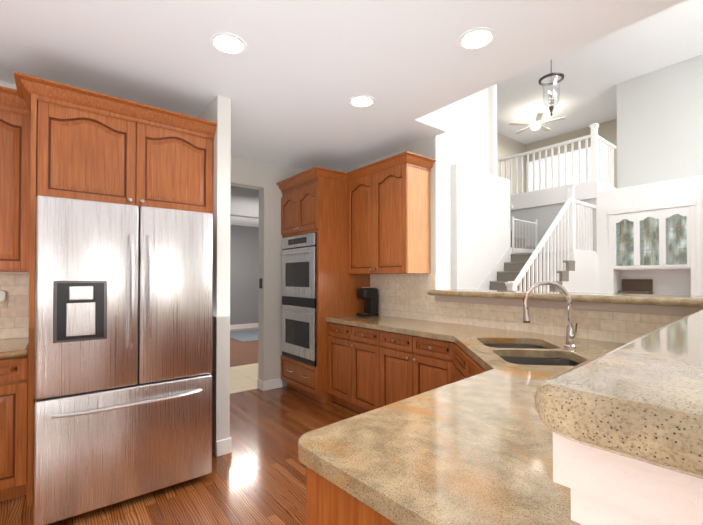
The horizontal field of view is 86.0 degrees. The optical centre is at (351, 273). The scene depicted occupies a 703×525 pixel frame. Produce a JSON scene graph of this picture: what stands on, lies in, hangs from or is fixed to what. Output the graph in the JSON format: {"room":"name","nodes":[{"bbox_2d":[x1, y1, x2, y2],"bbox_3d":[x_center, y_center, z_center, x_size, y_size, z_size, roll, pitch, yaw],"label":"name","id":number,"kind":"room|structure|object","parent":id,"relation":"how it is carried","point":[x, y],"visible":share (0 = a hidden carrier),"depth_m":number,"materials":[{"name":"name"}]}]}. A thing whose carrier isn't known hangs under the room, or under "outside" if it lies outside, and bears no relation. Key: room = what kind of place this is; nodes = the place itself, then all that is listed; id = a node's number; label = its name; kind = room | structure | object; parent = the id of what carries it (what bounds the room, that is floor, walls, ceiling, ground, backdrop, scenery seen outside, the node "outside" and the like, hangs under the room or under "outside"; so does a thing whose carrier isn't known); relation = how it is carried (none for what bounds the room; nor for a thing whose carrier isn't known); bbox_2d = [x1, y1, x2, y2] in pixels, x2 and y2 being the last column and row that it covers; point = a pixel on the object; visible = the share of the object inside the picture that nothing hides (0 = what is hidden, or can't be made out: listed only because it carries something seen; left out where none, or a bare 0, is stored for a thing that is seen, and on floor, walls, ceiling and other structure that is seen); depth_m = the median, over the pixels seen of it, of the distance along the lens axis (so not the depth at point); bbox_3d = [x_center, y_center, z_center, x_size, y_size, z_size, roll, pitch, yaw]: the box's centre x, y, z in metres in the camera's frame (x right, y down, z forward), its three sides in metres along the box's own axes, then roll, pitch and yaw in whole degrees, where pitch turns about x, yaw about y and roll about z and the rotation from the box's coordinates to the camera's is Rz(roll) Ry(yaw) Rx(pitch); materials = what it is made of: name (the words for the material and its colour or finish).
{"room":"kitchen","nodes":[
{"label":"kitchen","id":0,"kind":"room"},
{"bbox_2d":[0,81,28,339],"bbox_3d":[-3.685,-0.001,2.071,5.160,2.740,0.580,1,-1,-38],"label":"wall","id":1,"kind":"structure","parent":0,"point":[7,85],"depth_m":2.69,"materials":[{"name":"white paint"}]},
{"bbox_2d":[0,272,28,338],"bbox_3d":[-3.536,0.214,1.809,3.074,0.472,0.011,1,-1,-38],"label":"backsplash","id":2,"kind":"structure","parent":1,"relation":"attached to","point":[16,325],"depth_m":2.69,"materials":[{"name":"tile"}]},
{"bbox_2d":[0,290,7,319],"bbox_3d":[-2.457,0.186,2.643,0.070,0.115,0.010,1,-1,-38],"label":"electrical outlet","id":3,"kind":"object","parent":2,"relation":"attached to","point":[5,303],"visible":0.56,"depth_m":2.66,"materials":[{"name":"beige plastic"}]},
{"bbox_2d":[0,103,35,274],"bbox_3d":[-2.600,-0.548,2.342,0.955,1.061,0.335,1,-1,-38],"label":"upper cabinet","id":4,"kind":"object","parent":1,"relation":"attached to","point":[17,209],"depth_m":2.45,"materials":[{"name":"brown wood"}]},
{"bbox_2d":[32,91,213,213],"bbox_3d":[-1.689,-0.757,2.857,1.051,0.630,0.655,1,-1,-38],"label":"upper cabinet","id":5,"kind":"object","parent":1,"relation":"attached to","point":[60,140],"depth_m":2.53,"materials":[{"name":"brown wood"}]},
{"bbox_2d":[0,327,361,524],"bbox_3d":[1.557,1.425,4.965,17.000,0.058,14.000,1,-1,-38],"label":"floor","id":6,"kind":"structure","parent":0,"point":[256,475],"depth_m":2.50,"materials":[{"name":"brown wood"}]},
{"bbox_2d":[0,339,35,505],"bbox_3d":[-2.515,0.934,2.216,0.955,0.874,0.610,1,-1,-38],"label":"base cabinet","id":7,"kind":"object","parent":6,"relation":"on","point":[17,400],"depth_m":2.24,"materials":[{"name":"brown wood"}]},
{"bbox_2d":[0,335,31,358],"bbox_3d":[-3.338,0.468,1.554,3.074,0.039,0.627,1,-1,-38],"label":"countertop","id":8,"kind":"structure","parent":7,"relation":"on","point":[9,348],"depth_m":2.27,"materials":[{"name":"beige stone"}]},
{"bbox_2d":[33,195,212,524],"bbox_3d":[-1.539,0.486,2.557,0.910,1.778,0.980,1,-1,-38],"label":"fridge","id":9,"kind":"object","parent":6,"relation":"on","point":[123,350],"visible":1,"depth_m":2.17,"materials":[{"name":"silver metal"}]},
{"bbox_2d":[280,175,369,318],"bbox_3d":[-0.330,0.188,4.544,0.756,2.420,0.825,1,-1,-38],"label":"tall cabinet","id":10,"kind":"object","parent":6,"relation":"on","point":[317,284],"depth_m":4.18,"materials":[{"name":"brown wood"}]},
{"bbox_2d":[280,232,316,366],"bbox_3d":[-0.635,0.278,4.303,0.086,1.435,0.735,1,-1,-38],"label":"oven","id":11,"kind":"object","parent":10,"relation":"in","point":[299,252],"depth_m":4.25,"materials":[{"name":"silver metal"}]},
{"bbox_2d":[306,471,379,524],"bbox_3d":[0.498,0.921,1.123,1.142,0.874,0.685,1,-1,-38],"label":"base cabinet","id":12,"kind":"object","parent":6,"relation":"on","point":[323,506],"depth_m":0.92,"materials":[{"name":"brown wood"}]},
{"bbox_2d":[281,315,625,524],"bbox_3d":[0.245,0.476,2.444,2.426,0.045,3.179,1,-1,-38],"label":"countertop","id":13,"kind":"structure","parent":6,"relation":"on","point":[449,430],"depth_m":1.15,"materials":[{"name":"beige stone"}]},
{"bbox_2d":[356,287,378,316],"bbox_3d":[0.177,0.310,4.225,0.220,0.326,0.150,1,-1,-38],"label":"coffee maker","id":14,"kind":"object","parent":13,"relation":"on","point":[369,295],"visible":1,"depth_m":4.18,"materials":[{"name":"black plastic"}]},
{"bbox_2d":[484,281,578,365],"bbox_3d":[1.052,0.357,2.254,0.868,0.628,0.868,1,-1,-38],"label":"sink","id":15,"kind":"object","parent":13,"relation":"in","point":[498,347],"depth_m":2.27,"materials":[{"name":"grey metal"}]},
{"bbox_2d":[476,247,597,292],"bbox_3d":[3.097,0.455,6.788,3.540,2.000,1.215,1,-1,-38],"label":"stair","id":16,"kind":"structure","parent":6,"relation":"on","point":[580,274],"depth_m":7.08,"materials":[{"name":"beige carpet"}]},
{"bbox_2d":[510,204,534,249],"bbox_3d":[3.122,-1.592,8.769,1.078,2.400,1.830,1,-1,-38],"label":"stair","id":17,"kind":"structure","parent":16,"relation":"on","point":[520,240],"depth_m":8.29,"materials":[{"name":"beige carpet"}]},
{"bbox_2d":[198,95,230,454],"bbox_3d":[-1.388,0.015,3.406,0.102,2.740,1.320,1,-1,-38],"label":"wall","id":18,"kind":"structure","parent":0,"point":[217,110],"depth_m":2.89,"materials":[{"name":"white paint"}]},
{"bbox_2d":[230,363,257,393],"bbox_3d":[-0.786,1.411,5.681,3.800,0.003,1.280,1,-1,-38],"label":"floor","id":19,"kind":"structure","parent":0,"point":[243,377],"depth_m":5.08,"materials":[{"name":"beige tile"}]},
{"bbox_2d":[230,225,258,324],"bbox_3d":[-3.757,0.087,9.486,3.750,2.740,0.150,1,-1,-38],"label":"wall","id":20,"kind":"structure","parent":0,"point":[244,265],"depth_m":10.09,"materials":[{"name":"grey paint"}]},
{"bbox_2d":[230,323,257,329],"bbox_3d":[-3.710,1.396,9.402,3.800,0.120,0.015,1,-1,-38],"label":"baseboard","id":21,"kind":"structure","parent":20,"relation":"attached to","point":[242,326],"depth_m":10.05,"materials":[{"name":"white"}]},
{"bbox_2d":[230,186,258,218],"bbox_3d":[-1.193,-1.102,6.237,3.750,0.440,0.150,1,-1,-38],"label":"ceiling","id":22,"kind":"structure","parent":0,"point":[244,202],"depth_m":5.79,"materials":[{"name":"grey paint"}]},
{"bbox_2d":[231,155,305,386],"bbox_3d":[-1.067,0.029,4.592,1.868,2.740,0.150,1,-1,-38],"label":"wall","id":23,"kind":"structure","parent":0,"point":[263,178],"depth_m":4.57,"materials":[{"name":"white paint"}]},
{"bbox_2d":[215,378,281,456],"bbox_3d":[-0.983,1.332,3.794,1.242,0.115,1.485,1,-1,-38],"label":"baseboard","id":24,"kind":"structure","parent":23,"relation":"attached to","point":[223,446],"depth_m":2.90,"materials":[{"name":"white"}]},
{"bbox_2d":[0,0,685,226],"bbox_3d":[-1.195,-1.592,2.838,10.000,0.460,14.000,1,-1,-38],"label":"ceiling","id":25,"kind":"structure","parent":0,"point":[294,78],"depth_m":2.37,"materials":[{"name":"white paint"}]},
{"bbox_2d":[210,33,246,54],"bbox_3d":[-0.732,-1.366,2.246,0.210,0.006,0.210,1,-1,-38],"label":"recessed light","id":26,"kind":"object","parent":25,"relation":"in","point":[229,44],"visible":1,"depth_m":2.23,"materials":[{"name":"white plastic"}]},
{"bbox_2d":[349,95,374,107],"bbox_3d":[0.082,-1.357,2.974,0.210,0.006,0.210,1,-1,-38],"label":"recessed light","id":27,"kind":"object","parent":25,"relation":"in","point":[360,101],"visible":1,"depth_m":2.97,"materials":[{"name":"white plastic"}]},
{"bbox_2d":[458,27,495,50],"bbox_3d":[0.730,-1.366,2.199,0.210,0.006,0.210,1,-1,-38],"label":"recessed light","id":28,"kind":"object","parent":25,"relation":"in","point":[476,38],"visible":1,"depth_m":2.19,"materials":[{"name":"white plastic"}]},
{"bbox_2d":[435,132,446,289],"bbox_3d":[0.895,-1.401,3.761,0.170,5.580,0.008,1,-1,-38],"label":"wall","id":29,"kind":"structure","parent":0,"point":[441,199],"depth_m":3.75,"materials":[{"name":"white paint"}]},
{"bbox_2d":[447,88,487,288],"bbox_3d":[1.250,-1.370,6.360,3.600,5.580,0.120,1,-1,-38],"label":"wall","id":30,"kind":"structure","parent":0,"point":[467,131],"depth_m":6.98,"materials":[{"name":"white paint"}]},
{"bbox_2d":[451,164,510,289],"bbox_3d":[2.507,-0.245,7.182,1.790,3.350,0.120,1,-1,-38],"label":"wall","id":31,"kind":"structure","parent":0,"point":[480,227],"depth_m":6.96,"materials":[{"name":"white paint"}]},
{"bbox_2d":[512,217,537,253],"bbox_3d":[3.691,-0.801,8.005,1.020,0.800,0.028,1,-1,-38],"label":"railing","id":32,"kind":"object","parent":31,"relation":"attached to","point":[513,229],"depth_m":7.93,"materials":[{"name":"white wood"}]},
{"bbox_2d":[488,84,496,175],"bbox_3d":[2.231,-3.024,8.142,0.120,2.230,1.920,1,-1,-38],"label":"wall","id":33,"kind":"structure","parent":0,"point":[492,130],"depth_m":7.39,"materials":[{"name":"white paint"}]},
{"bbox_2d":[497,132,524,194],"bbox_3d":[3.625,-2.941,10.534,5.030,2.340,0.120,1,-1,-38],"label":"wall","id":34,"kind":"structure","parent":0,"point":[508,146],"depth_m":11.44,"materials":[{"name":"beige paint"}]},
{"bbox_2d":[341,137,698,345],"bbox_3d":[0.906,-1.401,3.732,0.190,5.580,3.968,1,-1,-38],"label":"wall","id":35,"kind":"structure","parent":0,"point":[426,148],"depth_m":3.21,"materials":[{"name":"beige"}]},
{"bbox_2d":[348,171,375,274],"bbox_3d":[0.245,-0.511,4.153,0.345,1.031,0.512,1,-1,-38],"label":"upper cabinet","id":36,"kind":"object","parent":35,"relation":"attached to","point":[362,191],"depth_m":4.04,"materials":[{"name":"brown wood"}]},
{"bbox_2d":[376,163,431,273],"bbox_3d":[0.490,-0.515,3.840,0.345,1.031,0.512,1,-1,-38],"label":"upper cabinet","id":37,"kind":"object","parent":35,"relation":"attached to","point":[402,190],"depth_m":3.66,"materials":[{"name":"brown wood"}]},
{"bbox_2d":[370,274,685,342],"bbox_3d":[1.162,0.231,3.254,0.011,0.472,3.035,1,-1,-38],"label":"backsplash","id":38,"kind":"structure","parent":35,"relation":"attached to","point":[396,295],"depth_m":3.15,"materials":[{"name":"tile"}]},
{"bbox_2d":[510,181,615,209],"bbox_3d":[5.179,-1.636,9.670,3.335,0.330,3.135,1,-1,-38],"label":"balcony slab","id":39,"kind":"object","parent":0,"point":[587,190],"visible":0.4,"depth_m":8.03,"materials":[{"name":"white paint"}]},
{"bbox_2d":[498,123,616,195],"bbox_3d":[4.660,-2.383,8.635,1.238,1.180,2.135,1,-1,-38],"label":"railing","id":40,"kind":"object","parent":39,"relation":"on","point":[602,160],"depth_m":7.93,"materials":[{"name":"white wood"}]},
{"bbox_2d":[525,119,616,191],"bbox_3d":[6.516,-2.938,10.759,0.205,2.340,3.100,1,-1,-38],"label":"wall","id":41,"kind":"structure","parent":0,"point":[607,130],"depth_m":11.00,"materials":[{"name":"beige"}]},
{"bbox_2d":[510,182,663,294],"bbox_3d":[6.735,-0.109,6.001,1.200,3.050,9.200,1,-1,-38],"label":"wall","id":42,"kind":"structure","parent":0,"point":[644,194],"depth_m":7.36,"materials":[{"name":"white paint"}]},
{"bbox_2d":[505,183,595,291],"bbox_3d":[3.552,-0.293,6.471,3.223,2.692,0.130,1,-1,-38],"label":"railing","id":43,"kind":"object","parent":42,"relation":"attached to","point":[575,225],"depth_m":6.54,"materials":[{"name":"white wood"}]},
{"bbox_2d":[607,199,696,294],"bbox_3d":[5.508,-0.294,6.895,0.418,1.880,1.300,1,-1,-38],"label":"built-in hutch","id":44,"kind":"object","parent":42,"relation":"attached to","point":[662,238],"visible":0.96,"depth_m":6.81,"materials":[{"name":"white wood"}]},
{"bbox_2d":[618,279,652,293],"bbox_3d":[5.369,0.353,7.135,0.260,0.488,0.480,1,-1,-38],"label":"trunk","id":45,"kind":"object","parent":44,"relation":"on","point":[637,286],"visible":0.6,"depth_m":7.14,"materials":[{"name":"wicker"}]},
{"bbox_2d":[497,0,702,144],"bbox_3d":[3.916,-4.214,6.886,11.000,0.120,14.000,1,-1,-38],"label":"ceiling","id":46,"kind":"structure","parent":0,"point":[595,72],"depth_m":7.76,"materials":[{"name":"white paint"}]},
{"bbox_2d":[509,110,565,133],"bbox_3d":[4.711,-3.882,9.590,1.262,0.480,1.302,1,-1,-38],"label":"ceiling fan","id":47,"kind":"object","parent":46,"relation":"hanging from","point":[535,123],"visible":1,"depth_m":9.51,"materials":[{"name":"white"}]},
{"bbox_2d":[538,66,563,116],"bbox_3d":[3.626,-3.500,6.841,0.420,1.310,0.420,1,-1,-38],"label":"pendant light","id":48,"kind":"object","parent":46,"relation":"hanging from","point":[546,85],"visible":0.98,"depth_m":6.80,"materials":[{"name":"clear glass"}]},
{"bbox_2d":[553,308,702,524],"bbox_3d":[1.284,0.769,1.229,2.702,1.180,0.364,1,-1,-38],"label":"wall","id":49,"kind":"structure","parent":0,"point":[608,488],"depth_m":0.36,"materials":[{"name":"beige paint"}]},
{"bbox_2d":[428,289,702,478],"bbox_3d":[0.803,0.162,1.966,2.912,0.051,2.672,1,-1,-38],"label":"countertop","id":50,"kind":"structure","parent":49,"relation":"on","point":[640,399],"depth_m":0.38,"materials":[{"name":"stone"}]},
{"bbox_2d":[616,54,702,187],"bbox_3d":[7.976,-2.905,5.546,0.150,2.530,6.900,1,-1,-38],"label":"wall","id":51,"kind":"structure","parent":0,"point":[659,125],"depth_m":7.61,"materials":[{"name":"grey paint"}]},
{"bbox_2d":[660,175,702,295],"bbox_3d":[5.667,-0.129,4.341,2.490,3.050,2.710,1,-1,-38],"label":"wall","id":52,"kind":"structure","parent":0,"point":[671,281],"depth_m":6.45,"materials":[{"name":"white paint"}]}
]}

